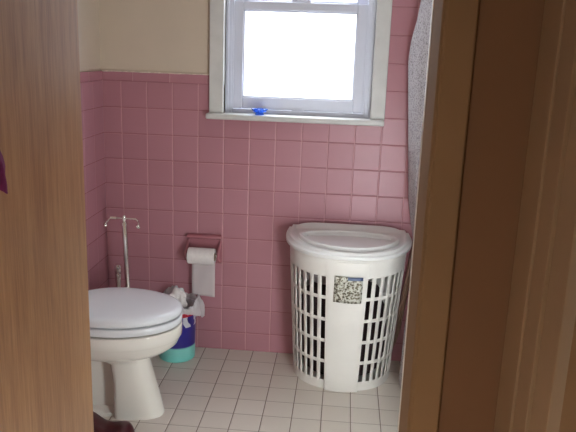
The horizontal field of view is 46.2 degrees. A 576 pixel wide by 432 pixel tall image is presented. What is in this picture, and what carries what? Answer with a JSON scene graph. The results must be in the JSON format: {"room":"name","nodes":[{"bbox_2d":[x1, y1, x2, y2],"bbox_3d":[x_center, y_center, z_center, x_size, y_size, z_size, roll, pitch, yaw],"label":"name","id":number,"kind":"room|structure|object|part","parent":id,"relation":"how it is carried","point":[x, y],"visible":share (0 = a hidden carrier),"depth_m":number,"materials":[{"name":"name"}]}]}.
{"room":"bathroom","nodes":[
{"label":"bathroom","id":0,"kind":"room"},
{"bbox_2d":[77,0,108,289],"bbox_3d":[-1.010,-0.404,1.992,0.323,2.420,1.746,3,14,4],"label":"wall","id":1,"kind":"structure","parent":0,"point":[88,10],"depth_m":2.77,"materials":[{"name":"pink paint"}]},
{"bbox_2d":[103,347,400,431],"bbox_3d":[0.028,0.859,2.284,2.480,0.100,1.780,3,14,4],"label":"floor","id":2,"kind":"structure","parent":0,"point":[216,390],"depth_m":2.63,"materials":[{"name":"white tile"}]},
{"bbox_2d":[93,411,134,431],"bbox_3d":[-0.648,0.716,2.315,0.244,0.117,0.092,3,14,4],"label":"shoe","id":3,"kind":"object","parent":2,"relation":"on","point":[101,424],"visible":0.52,"depth_m":2.30,"materials":[{"name":"leather"}]},
{"bbox_2d":[114,263,121,286],"bbox_3d":[-0.739,0.406,2.951,0.076,0.409,0.076,3,14,4],"label":"toilet brush","id":4,"kind":"object","parent":2,"relation":"on","point":[117,267],"visible":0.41,"depth_m":2.90,"materials":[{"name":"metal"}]},
{"bbox_3d":[-0.737,0.360,2.939,0.029,0.185,0.029,3,14,4],"label":"handle","id":5,"kind":"part","parent":4,"relation":"part of","materials":[{"name":"silver metal"}]},
{"bbox_2d":[103,215,140,287],"bbox_3d":[-0.681,0.313,2.832,0.140,0.651,0.116,-8,17,-36],"label":"toilet paper stand","id":6,"kind":"object","parent":2,"relation":"on","point":[124,223],"visible":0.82,"depth_m":2.78,"materials":[{"name":"silver metal"}]},
{"bbox_3d":[-0.639,0.021,2.763,0.067,0.027,0.012,5,14,13],"label":"arm","id":7,"kind":"part","parent":6,"relation":"part of","materials":[{"name":"silver metal"}]},
{"bbox_2d":[88,287,181,419],"bbox_3d":[-0.725,0.362,2.450,0.687,0.735,0.444,3,14,4],"label":"toilet","id":8,"kind":"object","parent":2,"relation":"on","point":[129,327],"visible":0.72,"depth_m":2.41,"materials":[{"name":"ceramic"}]},
{"bbox_3d":[-0.600,0.322,2.432,0.440,0.034,0.352,3,14,4],"label":"lid","id":9,"kind":"part","parent":8,"relation":"part of","materials":[{"name":"plastic"}]},
{"bbox_3d":[-0.599,0.357,2.438,0.436,0.026,0.352,3,14,4],"label":"seat","id":10,"kind":"part","parent":8,"relation":"part of","materials":[{"name":"plastic"}]},
{"bbox_2d":[159,297,195,362],"bbox_3d":[-0.486,0.498,2.955,0.171,0.246,0.171,3,14,4],"label":"pail","id":11,"kind":"object","parent":2,"relation":"on","point":[183,350],"visible":0.44,"depth_m":2.90,"materials":[{"name":"blue plastic"}]},
{"bbox_2d":[163,286,204,316],"bbox_3d":[-0.477,0.425,2.934,0.226,0.197,0.194,3,14,4],"label":"bag","id":12,"kind":"object","parent":11,"relation":"in","point":[197,308],"visible":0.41,"depth_m":2.92,"materials":[{"name":"white plastic"}]},
{"bbox_2d":[169,287,187,307],"bbox_3d":[-0.475,0.361,2.922,0.080,0.110,0.074,-1,14,-10],"label":"crumpled tissue","id":13,"kind":"object","parent":12,"relation":"in","point":[180,295],"visible":0.62,"depth_m":2.90,"materials":[{"name":"white paper"}]},
{"bbox_2d":[286,222,411,391],"bbox_3d":[0.229,0.383,2.731,0.511,0.626,0.396,3,14,4],"label":"laundry hamper","id":14,"kind":"object","parent":2,"relation":"on","point":[349,256],"visible":1,"depth_m":2.64,"materials":[{"name":"white plastic"}]},
{"bbox_2d":[299,281,385,375],"bbox_3d":[0.222,0.456,2.800,0.364,0.410,0.218,3,14,4],"label":"pile","id":15,"kind":"object","parent":14,"relation":"in","point":[323,301],"visible":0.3,"depth_m":2.71,"materials":[{"name":"fabric"}]},
{"bbox_2d":[301,270,325,284],"bbox_3d":[0.158,0.228,2.730,0.238,0.094,0.137,3,14,4],"label":"garment","id":16,"kind":"object","parent":15,"relation":"on","point":[308,273],"visible":0.12,"depth_m":2.70,"materials":[{"name":"grey fabric"}]},
{"bbox_3d":[0.217,0.439,2.607,0.162,0.570,0.101,3,14,4],"label":"panel","id":17,"kind":"part","parent":14,"relation":"part of","materials":[{"name":"white plastic"}]},
{"bbox_3d":[0.239,0.105,2.663,0.511,0.025,0.396,3,14,4],"label":"lid","id":18,"kind":"part","parent":14,"relation":"part of","materials":[{"name":"white plastic"}]},
{"bbox_3d":[0.254,0.050,2.821,0.444,0.022,0.061,3,14,4],"label":"rail","id":19,"kind":"part","parent":14,"relation":"part of","materials":[{"name":"white plastic"}]},
{"bbox_3d":[0.238,0.097,2.645,0.400,0.016,0.263,3,14,4],"label":"handle panel","id":20,"kind":"part","parent":14,"relation":"part of","materials":[{"name":"white plastic"}]},
{"bbox_2d":[98,0,420,360],"bbox_3d":[0.145,-0.566,2.819,2.480,2.420,0.154,3,14,4],"label":"wall","id":21,"kind":"structure","parent":0,"point":[175,170],"depth_m":2.86,"materials":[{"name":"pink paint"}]},
{"bbox_2d":[184,233,221,262],"bbox_3d":[-0.367,0.149,2.923,0.154,0.131,0.079,3,14,4],"label":"toilet paper holder","id":22,"kind":"object","parent":21,"relation":"attached to","point":[194,240],"visible":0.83,"depth_m":2.94,"materials":[{"name":"pink ceramic"}]},
{"bbox_3d":[-0.439,0.156,2.927,0.011,0.103,0.071,3,14,4],"label":"post","id":23,"kind":"part","parent":22,"relation":"part of","materials":[{"name":"pink ceramic"}]},
{"bbox_2d":[187,247,215,296],"bbox_3d":[-0.374,0.250,2.917,0.116,0.231,0.071,3,14,4],"label":"toilet paper roll","id":24,"kind":"object","parent":22,"relation":"hanging from","point":[202,260],"visible":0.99,"depth_m":2.95,"materials":[{"name":"paper"}]},
{"bbox_2d":[187,233,221,239],"bbox_3d":[-0.364,0.092,2.927,0.150,0.022,0.023,3,14,4],"label":"hood","id":25,"kind":"object","parent":22,"relation":"attached to","point":[191,236],"depth_m":2.92,"materials":[{"name":"pink ceramic"}]},
{"bbox_3d":[-0.297,0.164,2.916,0.011,0.103,0.071,3,14,4],"label":"post","id":26,"kind":"part","parent":22,"relation":"part of","materials":[{"name":"pink ceramic"}]},
{"bbox_2d":[206,0,391,125],"bbox_3d":[0.052,-0.949,2.714,0.733,1.124,0.195,3,14,4],"label":"trim","id":27,"kind":"structure","parent":21,"relation":"attached to","point":[217,48],"depth_m":2.73,"materials":[{"name":"paint"}]},
{"bbox_2d":[251,108,267,114],"bbox_3d":[-0.118,-0.432,2.794,0.067,0.025,0.067,9,15,26],"label":"dish","id":28,"kind":"object","parent":27,"relation":"on","point":[259,111],"visible":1,"depth_m":2.78,"materials":[{"name":"blue plastic"}]},
{"bbox_3d":[0.033,-0.414,2.845,0.732,0.023,0.195,3,14,4],"label":"window sill","id":29,"kind":"part","parent":27,"relation":"part of","materials":[{"name":"paint"}]},
{"bbox_2d":[225,0,376,118],"bbox_3d":[0.058,-0.900,2.750,0.606,0.966,0.108,3,14,4],"label":"window","id":30,"kind":"structure","parent":21,"relation":"in","point":[236,101],"depth_m":2.78,"materials":[{"name":"plastic"}]},
{"bbox_3d":[0.065,-1.097,2.729,0.545,0.513,0.030,3,14,4],"label":"sash","id":31,"kind":"part","parent":30,"relation":"part of","materials":[{"name":"plastic"}]},
{"bbox_2d":[438,0,544,431],"bbox_3d":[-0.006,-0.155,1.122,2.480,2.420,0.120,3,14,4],"label":"door frame","id":32,"kind":"structure","parent":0,"point":[508,36],"depth_m":1.06,"materials":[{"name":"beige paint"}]},
{"bbox_2d":[0,0,93,431],"bbox_3d":[-0.343,0.109,0.817,0.107,2.010,0.613,3,14,4],"label":"wooden door","id":33,"kind":"structure","parent":32,"relation":"in","point":[46,373],"depth_m":0.94,"materials":[{"name":"brown wood"}]},
{"bbox_3d":[-0.333,-0.125,0.707,0.037,0.039,0.020,3,14,4],"label":"coat hook","id":34,"kind":"object","parent":33,"relation":"attached to","visible":0},
{"bbox_2d":[0,151,7,193],"bbox_3d":[-0.327,-0.062,0.722,0.022,0.095,0.094,3,14,4],"label":"cloth","id":35,"kind":"object","parent":34,"relation":"hanging from","point":[3,183],"visible":1,"depth_m":0.76,"materials":[{"name":"fabric"}]},
{"bbox_2d":[397,0,479,431],"bbox_3d":[-0.084,-0.009,1.167,0.738,2.110,0.142,3,14,4],"label":"trim","id":36,"kind":"structure","parent":32,"relation":"attached to","point":[453,27],"depth_m":1.08,"materials":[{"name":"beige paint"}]},
{"bbox_3d":[-0.001,-0.170,1.183,2.280,2.420,0.006,3,14,4],"label":"wall","id":37,"kind":"structure","parent":0,"visible":0},
{"bbox_3d":[0.552,-1.034,1.761,0.060,0.060,1.606,3,14,4],"label":"curtain rod","id":38,"kind":"object","parent":37,"relation":"attached to","visible":0},
{"bbox_2d":[399,0,432,387],"bbox_3d":[0.486,-0.184,2.212,0.146,1.901,0.951,3,14,4],"label":"shower curtain","id":39,"kind":"object","parent":38,"relation":"hanging from","point":[419,47],"visible":0.08,"depth_m":2.57,"materials":[{"name":"fabric"}]},
{"bbox_2d":[393,240,412,346],"bbox_3d":[0.491,0.326,2.852,0.068,0.504,0.014,3,14,4],"label":"curtain liner","id":40,"kind":"object","parent":39,"relation":"attached to","point":[405,289],"visible":0.62,"depth_m":2.86,"materials":[{"name":"plastic"}]},
{"bbox_3d":[0.378,0.103,0.128,0.120,2.420,1.860,3,14,4],"label":"wall","id":41,"kind":"structure","parent":0,"visible":0},
{"bbox_2d":[494,0,575,431],"bbox_3d":[0.383,0.068,0.964,0.060,2.090,0.221,3,14,4],"label":"trim","id":42,"kind":"structure","parent":41,"relation":"attached to","point":[541,316],"depth_m":0.94,"materials":[{"name":"brown wood"}]},
{"bbox_2d":[559,317,575,431],"bbox_3d":[0.349,0.212,0.461,0.040,2.032,0.808,3,14,4],"label":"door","id":43,"kind":"structure","parent":41,"relation":"in","point":[568,415],"depth_m":0.86,"materials":[{"name":"wood"}]}
]}

